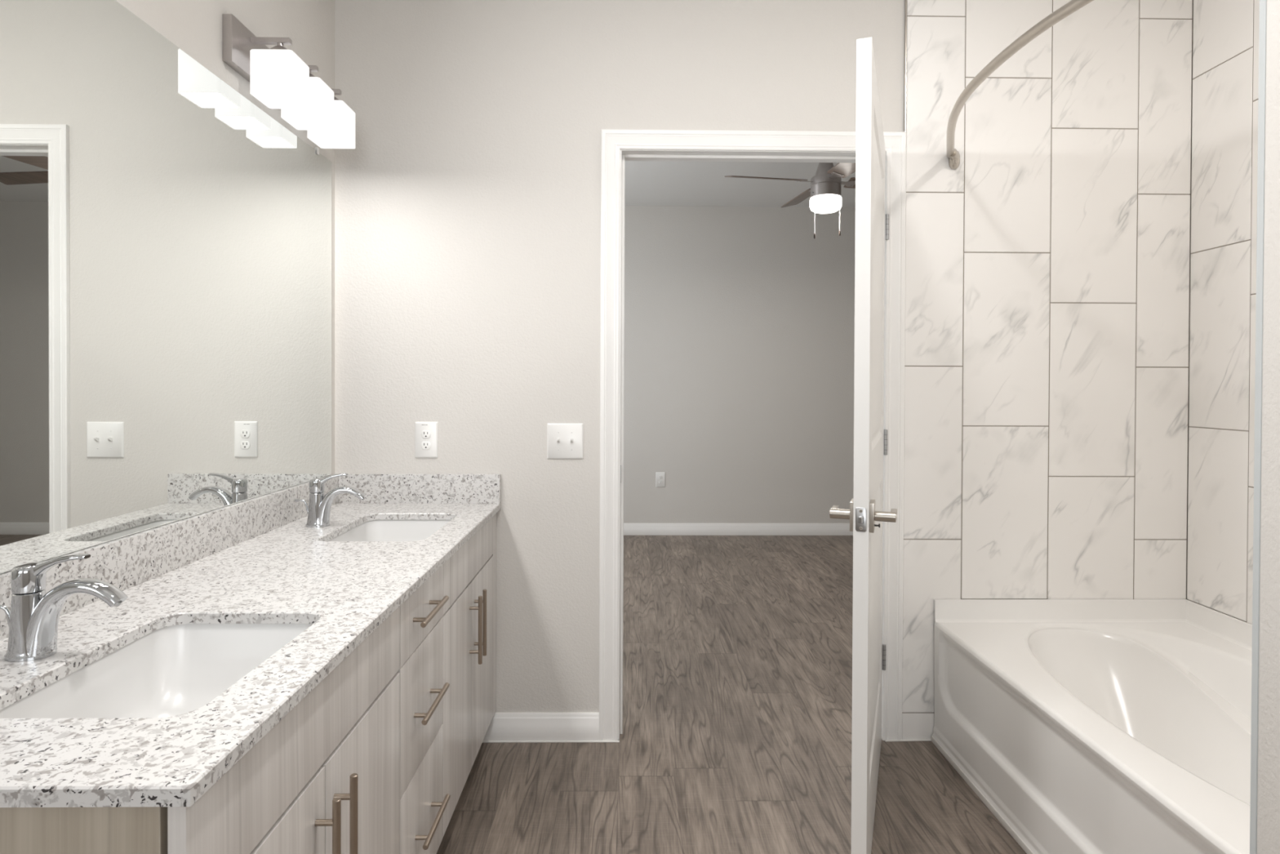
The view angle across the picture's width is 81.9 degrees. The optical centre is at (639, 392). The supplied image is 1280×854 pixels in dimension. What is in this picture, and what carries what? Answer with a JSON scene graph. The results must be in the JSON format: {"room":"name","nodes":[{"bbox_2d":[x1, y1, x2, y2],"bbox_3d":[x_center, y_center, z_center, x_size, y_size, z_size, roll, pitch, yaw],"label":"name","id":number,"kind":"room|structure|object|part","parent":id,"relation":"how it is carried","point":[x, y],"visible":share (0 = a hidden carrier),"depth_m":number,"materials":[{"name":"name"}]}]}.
{"room":"bathroom","nodes":[
{"label":"bathroom","id":0,"kind":"room"},
{"bbox_2d":[115,0,334,474],"bbox_3d":[-1.091,-0.130,0.277,0.120,2.742,4.587,0,1,-1],"label":"wall","id":1,"kind":"structure","parent":0,"point":[195,27],"depth_m":2.03,"materials":[{"name":"beige paint"}]},
{"bbox_2d":[0,0,331,573],"bbox_3d":[-1.042,-0.247,1.456,0.010,1.081,2.146,0,1,-1],"label":"mirror","id":2,"kind":"object","parent":1,"relation":"attached to","point":[166,240],"visible":1,"depth_m":1.53,"materials":[{"name":"silver mirror"}]},
{"bbox_2d":[0,473,338,639],"bbox_3d":[-1.042,0.343,1.661,0.020,0.101,1.828,0,1,-1],"label":"backsplash","id":3,"kind":"structure","parent":1,"relation":"attached to","point":[127,562],"depth_m":1.62,"materials":[{"name":"stone"}]},
{"bbox_2d":[222,13,355,148],"bbox_3d":[-0.978,-0.863,2.103,0.153,0.180,0.494,0,1,-1],"label":"vanity light","id":4,"kind":"object","parent":1,"relation":"attached to","point":[277,77],"visible":1,"depth_m":1.96,"materials":[{"name":"white glass"}]},
{"bbox_3d":[-1.042,-0.894,2.102,0.024,0.118,0.494,0,1,-1],"label":"plate","id":5,"kind":"part","parent":4,"relation":"part of","materials":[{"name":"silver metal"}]},
{"bbox_3d":[-0.977,-0.930,1.956,0.101,0.013,0.017,0,1,-1],"label":"arm","id":6,"kind":"part","parent":4,"relation":"part of","materials":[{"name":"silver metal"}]},
{"bbox_3d":[-0.954,-0.829,1.957,0.110,0.114,0.110,0,1,-1],"label":"lamp shade","id":7,"kind":"part","parent":4,"relation":"part of","materials":[{"name":"white glass"}]},
{"bbox_3d":[-0.956,-0.830,2.126,0.110,0.114,0.110,0,1,-1],"label":"lamp shade","id":8,"kind":"part","parent":4,"relation":"part of","materials":[{"name":"white glass"}]},
{"bbox_3d":[-0.980,-0.932,2.125,0.101,0.013,0.017,0,1,-1],"label":"arm","id":9,"kind":"part","parent":4,"relation":"part of","materials":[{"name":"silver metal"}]},
{"bbox_3d":[-0.959,-0.832,2.295,0.110,0.114,0.110,0,1,-1],"label":"lamp shade","id":10,"kind":"part","parent":4,"relation":"part of","materials":[{"name":"white glass"}]},
{"bbox_3d":[-0.982,-0.933,2.294,0.101,0.013,0.017,0,1,-1],"label":"arm","id":11,"kind":"part","parent":4,"relation":"part of","materials":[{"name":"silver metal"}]},
{"bbox_2d":[436,535,1026,853],"bbox_3d":[1.591,1.285,2.110,5.548,0.100,8.390,0,1,-1],"label":"floor","id":12,"kind":"structure","parent":0,"point":[735,738],"depth_m":2.51,"materials":[{"name":"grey wood"}]},
{"bbox_2d":[0,513,496,853],"bbox_3d":[-0.754,0.823,1.676,0.600,0.814,1.810,0,1,-1],"label":"vanity cabinet","id":13,"kind":"object","parent":12,"relation":"on","point":[379,757],"visible":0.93,"depth_m":1.29,"materials":[{"name":"beige wood"}]},
{"bbox_3d":[-0.772,0.831,0.781,0.538,0.814,0.020,0,1,-1],"label":"panel","id":14,"kind":"part","parent":13,"relation":"part of","materials":[{"name":"beige wood"}]},
{"bbox_2d":[0,473,501,807],"bbox_3d":[-0.763,0.354,1.665,0.579,0.122,1.828,0,1,-1],"label":"countertop","id":15,"kind":"structure","parent":13,"relation":"on","point":[256,560],"depth_m":1.34,"materials":[{"name":"stone"}]},
{"bbox_2d":[0,553,128,661],"bbox_3d":[-0.887,0.322,1.119,0.205,0.153,0.055,0,1,-1],"label":"faucet","id":16,"kind":"object","parent":15,"relation":"on","point":[33,620],"visible":1,"depth_m":1.10,"materials":[{"name":"silver metal"}]},
{"bbox_3d":[-0.968,0.345,1.119,0.045,0.049,0.008,0,1,-1],"label":"lift rod","id":17,"kind":"part","parent":16,"relation":"part of","materials":[{"name":"silver metal"}]},
{"bbox_3d":[-0.878,0.266,1.119,0.079,0.041,0.025,0,1,-1],"label":"lever","id":18,"kind":"part","parent":16,"relation":"part of","materials":[{"name":"silver metal"}]},
{"bbox_3d":[-0.860,0.340,1.120,0.151,0.112,0.046,0,1,-1],"label":"spout","id":19,"kind":"part","parent":16,"relation":"part of","materials":[{"name":"silver metal"}]},
{"bbox_2d":[0,623,312,718],"bbox_3d":[-0.707,0.491,1.123,0.331,0.141,0.466,0,1,-1],"label":"undermount sink","id":20,"kind":"object","parent":15,"relation":"in","point":[176,669],"visible":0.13,"depth_m":1.28,"materials":[{"name":"white ceramic"}]},
{"bbox_2d":[294,472,366,527],"bbox_3d":[-0.902,0.313,2.150,0.205,0.153,0.055,0,1,-1],"label":"faucet","id":21,"kind":"object","parent":15,"relation":"on","point":[318,511],"visible":1,"depth_m":2.13,"materials":[{"name":"silver metal"}]},
{"bbox_3d":[-0.982,0.336,2.149,0.045,0.049,0.008,0,1,-1],"label":"lift rod","id":22,"kind":"part","parent":21,"relation":"part of","materials":[{"name":"silver metal"}]},
{"bbox_3d":[-0.893,0.257,2.150,0.079,0.041,0.025,0,1,-1],"label":"lever","id":23,"kind":"part","parent":21,"relation":"part of","materials":[{"name":"silver metal"}]},
{"bbox_3d":[-0.875,0.330,2.151,0.151,0.112,0.046,0,1,-1],"label":"spout","id":24,"kind":"part","parent":21,"relation":"part of","materials":[{"name":"silver metal"}]},
{"bbox_2d":[328,520,450,541],"bbox_3d":[-0.721,0.482,2.154,0.331,0.141,0.468,0,1,-1],"label":"undermount sink","id":25,"kind":"object","parent":15,"relation":"in","point":[373,530],"visible":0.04,"depth_m":2.36,"materials":[{"name":"white ceramic"}]},
{"bbox_3d":[-0.490,0.849,0.954,0.020,0.552,0.354,0,1,-1],"label":"door","id":26,"kind":"part","parent":13,"relation":"part of","materials":[{"name":"beige wood"}]},
{"bbox_3d":[-0.464,0.703,1.096,0.037,0.198,0.012,0,1,-1],"label":"bar pull","id":27,"kind":"part","parent":13,"relation":"part of","materials":[{"name":"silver metal"}]},
{"bbox_3d":[-0.464,0.702,1.165,0.037,0.198,0.012,0,1,-1],"label":"bar pull","id":28,"kind":"part","parent":13,"relation":"part of","materials":[{"name":"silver metal"}]},
{"bbox_3d":[-0.495,0.846,1.317,0.020,0.552,0.366,0,1,-1],"label":"door","id":29,"kind":"part","parent":13,"relation":"part of","materials":[{"name":"beige wood"}]},
{"bbox_3d":[-0.499,0.695,1.673,0.020,0.265,0.344,0,1,-1],"label":"drawer","id":30,"kind":"part","parent":13,"relation":"part of","materials":[{"name":"beige wood"}]},
{"bbox_3d":[-0.501,0.975,1.675,0.020,0.288,0.344,0,1,-1],"label":"drawer","id":31,"kind":"part","parent":13,"relation":"part of","materials":[{"name":"beige wood"}]},
{"bbox_3d":[-0.499,0.489,1.671,0.020,0.140,0.344,0,1,-1],"label":"drawer","id":32,"kind":"part","parent":13,"relation":"part of","materials":[{"name":"beige wood"}]},
{"bbox_3d":[-0.471,0.489,1.653,0.037,0.012,0.198,0,1,-1],"label":"bar pull","id":33,"kind":"part","parent":13,"relation":"part of","materials":[{"name":"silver metal"}]},
{"bbox_3d":[-0.472,0.700,1.664,0.037,0.012,0.198,0,1,-1],"label":"bar pull","id":34,"kind":"part","parent":13,"relation":"part of","materials":[{"name":"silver metal"}]},
{"bbox_3d":[-0.473,0.972,1.675,0.037,0.012,0.198,0,1,-1],"label":"bar pull","id":35,"kind":"part","parent":13,"relation":"part of","materials":[{"name":"silver metal"}]},
{"bbox_3d":[-0.505,0.839,2.017,0.020,0.554,0.336,0,1,-1],"label":"door","id":36,"kind":"part","parent":13,"relation":"part of","materials":[{"name":"beige wood"}]},
{"bbox_3d":[-0.478,0.694,2.152,0.037,0.198,0.012,0,1,-1],"label":"bar pull","id":37,"kind":"part","parent":13,"relation":"part of","materials":[{"name":"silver metal"}]},
{"bbox_3d":[-0.479,0.693,2.219,0.037,0.198,0.012,0,1,-1],"label":"bar pull","id":38,"kind":"part","parent":13,"relation":"part of","materials":[{"name":"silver metal"}]},
{"bbox_3d":[-0.510,0.836,2.355,0.020,0.554,0.334,0,1,-1],"label":"door","id":39,"kind":"part","parent":13,"relation":"part of","materials":[{"name":"beige wood"}]},
{"bbox_2d":[931,599,1252,853],"bbox_3d":[1.490,0.987,1.847,0.907,0.500,1.518,0,1,-1],"label":"bathtub","id":40,"kind":"object","parent":12,"relation":"on","point":[1082,726],"visible":0.97,"depth_m":2.22,"materials":[{"name":"white ceramic"}]},
{"bbox_2d":[623,205,855,523],"bbox_3d":[1.162,-0.175,6.226,6.100,2.742,0.120,0,1,-1],"label":"wall","id":41,"kind":"structure","parent":0,"point":[740,322],"depth_m":6.16,"materials":[{"name":"beige paint"}]},
{"bbox_2d":[655,471,665,487],"bbox_3d":[0.171,0.730,6.156,0.080,0.126,0.008,0,1,-1],"label":"wall outlet","id":42,"kind":"object","parent":41,"relation":"attached to","point":[660,476],"visible":1,"depth_m":6.15,"materials":[{"name":"white plastic"}]},
{"bbox_2d":[623,523,853,535],"bbox_3d":[1.157,1.148,6.171,6.100,0.098,0.014,0,1,-1],"label":"baseboard","id":43,"kind":"structure","parent":41,"relation":"attached to","point":[629,529],"depth_m":6.16,"materials":[{"name":"white wood"}]},
{"bbox_2d":[624,160,855,207],"bbox_3d":[1.226,-1.558,2.079,6.340,0.100,8.390,0,1,-1],"label":"ceiling","id":44,"kind":"structure","parent":0,"point":[647,183],"depth_m":5.47,"materials":[{"name":"white paint"}]},
{"bbox_2d":[724,162,855,239],"bbox_3d":[1.110,-1.218,4.405,0.931,0.622,0.931,1,1,36],"label":"ceiling fan","id":45,"kind":"object","parent":44,"relation":"hanging from","point":[824,192],"visible":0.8,"depth_m":4.34,"materials":[{"name":"silver metal"}]},
{"bbox_3d":[0.742,-1.258,4.348,0.477,0.038,0.129,0,1,-11],"label":"blade","id":46,"kind":"part","parent":45,"relation":"part of","materials":[{"name":"brown wood"}]},
{"bbox_3d":[1.052,-1.261,4.773,0.129,0.038,0.477,0,1,-11],"label":"blade","id":47,"kind":"part","parent":45,"relation":"part of","materials":[{"name":"brown wood"}]},
{"bbox_3d":[1.109,-1.118,4.406,0.187,0.087,0.187,0,1,-1],"label":"lamp shade","id":48,"kind":"part","parent":45,"relation":"part of","materials":[{"name":"white glass"}]},
{"bbox_3d":[1.167,-1.254,4.037,0.129,0.038,0.477,0,1,-11],"label":"blade","id":49,"kind":"part","parent":45,"relation":"part of","materials":[{"name":"brown wood"}]},
{"bbox_3d":[1.478,-1.257,4.463,0.477,0.038,0.129,0,1,-11],"label":"blade","id":50,"kind":"part","parent":45,"relation":"part of","materials":[{"name":"brown wood"}]},
{"bbox_2d":[334,0,1193,712],"bbox_3d":[1.212,-0.142,2.662,6.100,2.742,0.118,0,1,-1],"label":"wall","id":51,"kind":"structure","parent":0,"point":[468,193],"depth_m":2.58,"materials":[{"name":"beige paint"}]},
{"bbox_2d":[414,422,438,457],"bbox_3d":[-0.746,0.167,2.574,0.080,0.126,0.008,0,1,-1],"label":"wall outlet","id":52,"kind":"object","parent":51,"relation":"attached to","point":[426,433],"visible":1,"depth_m":2.57,"materials":[{"name":"white plastic"}]},
{"bbox_2d":[421,441,431,449],"bbox_3d":[-0.746,0.186,2.571,0.034,0.028,0.002,0,1,-1],"label":"receptacle","id":53,"kind":"object","parent":52,"relation":"attached to","point":[424,445],"depth_m":2.57,"materials":[{"name":"white plastic"}]},
{"bbox_2d":[421,430,431,438],"bbox_3d":[-0.746,0.147,2.571,0.034,0.028,0.002,0,1,-1],"label":"receptacle","id":54,"kind":"object","parent":52,"relation":"attached to","point":[424,433],"depth_m":2.57,"materials":[{"name":"white plastic"}]},
{"bbox_2d":[483,711,599,740],"bbox_3d":[-0.368,1.174,2.586,0.456,0.098,0.014,0,1,-1],"label":"baseboard","id":55,"kind":"structure","parent":51,"relation":"attached to","point":[529,726],"depth_m":2.58,"materials":[{"name":"white wood"}]},
{"bbox_2d":[546,422,583,458],"bbox_3d":[-0.262,0.172,2.575,0.127,0.125,0.020,0,1,-1],"label":"light switch","id":56,"kind":"object","parent":51,"relation":"attached to","point":[564,440],"visible":1,"depth_m":2.58,"materials":[{"name":"white plastic"}]},
{"bbox_2d":[599,128,906,740],"bbox_3d":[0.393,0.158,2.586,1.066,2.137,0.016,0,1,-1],"label":"trim","id":57,"kind":"structure","parent":51,"relation":"attached to","point":[612,141],"depth_m":2.58,"materials":[{"name":"white wood"}]},
{"bbox_2d":[829,37,897,853],"bbox_3d":[0.681,0.193,2.169,0.157,2.056,0.931,0,1,20],"label":"door","id":58,"kind":"structure","parent":51,"relation":"in","point":[866,515],"depth_m":1.75,"materials":[{"name":"white wood"}]},
{"bbox_3d":[0.491,0.299,1.863,0.015,0.014,0.094,0,1,20],"label":"lever arm","id":59,"kind":"part","parent":58,"relation":"part of","materials":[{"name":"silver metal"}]},
{"bbox_3d":[0.523,0.300,1.811,0.010,0.070,0.069,0,1,20],"label":"handle","id":60,"kind":"part","parent":58,"relation":"part of","materials":[{"name":"silver metal"}]},
{"bbox_3d":[0.522,0.301,1.744,0.025,0.057,0.002,0,1,20],"label":"latch plate","id":61,"kind":"part","parent":58,"relation":"part of","materials":[{"name":"silver metal"}]},
{"bbox_3d":[0.565,0.301,1.795,0.010,0.070,0.069,0,1,20],"label":"handle","id":62,"kind":"part","parent":58,"relation":"part of","materials":[{"name":"silver metal"}]},
{"bbox_3d":[0.624,0.300,1.813,0.015,0.014,0.094,0,1,20],"label":"lever arm","id":63,"kind":"part","parent":58,"relation":"part of","materials":[{"name":"silver metal"}]},
{"bbox_2d":[903,0,906,132],"bbox_3d":[0.930,-1.211,2.584,0.004,0.605,0.010,0,1,-1],"label":"trim","id":64,"kind":"structure","parent":51,"relation":"attached to","point":[905,1],"depth_m":2.58,"materials":[{"name":"silver metal"}]},
{"bbox_2d":[902,0,1192,739],"bbox_3d":[1.433,-0.141,2.602,1.011,2.742,0.010,0,1,-1],"label":"tiled wall","id":65,"kind":"structure","parent":51,"relation":"attached to","point":[1046,329],"depth_m":2.60,"materials":[{"name":"white tile"}]},
{"bbox_2d":[482,738,931,742],"bbox_3d":[0.217,1.223,2.587,1.627,0.007,0.012,0,1,-1],"label":"trim","id":66,"kind":"structure","parent":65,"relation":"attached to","point":[904,740],"depth_m":2.58,"materials":[{"name":"white wood"}]},
{"bbox_2d":[946,0,1093,169],"bbox_3d":[1.003,-0.807,1.823,0.254,0.066,1.522,0,1,-1],"label":"shower curtain rod","id":67,"kind":"object","parent":65,"relation":"attached to","point":[953,156],"visible":1,"depth_m":1.81,"materials":[{"name":"silver metal"}]},
{"bbox_2d":[1256,0,1279,853],"bbox_3d":[1.432,-0.127,0.997,1.079,2.742,0.155,0,1,-1],"label":"wall","id":68,"kind":"structure","parent":0,"point":[1268,840],"depth_m":1.04,"materials":[{"name":"beige paint"}]},
{"bbox_2d":[1249,0,1266,853],"bbox_3d":[0.891,-0.129,1.061,0.002,2.742,0.011,0,1,-1],"label":"trim","id":69,"kind":"structure","parent":68,"relation":"attached to","point":[1262,28],"depth_m":1.06,"materials":[{"name":"silver metal"}]},
{"bbox_3d":[2.041,-0.118,0.322,0.120,2.742,4.587,0,1,-1],"label":"wall","id":70,"kind":"structure","parent":0,"visible":0},
{"bbox_2d":[1186,0,1259,624],"bbox_3d":[1.955,-0.357,1.841,0.010,2.292,1.522,0,1,-1],"label":"tiled wall","id":71,"kind":"structure","parent":70,"relation":"attached to","point":[1225,33],"depth_m":2.45,"materials":[{"name":"white tile"}]}
]}

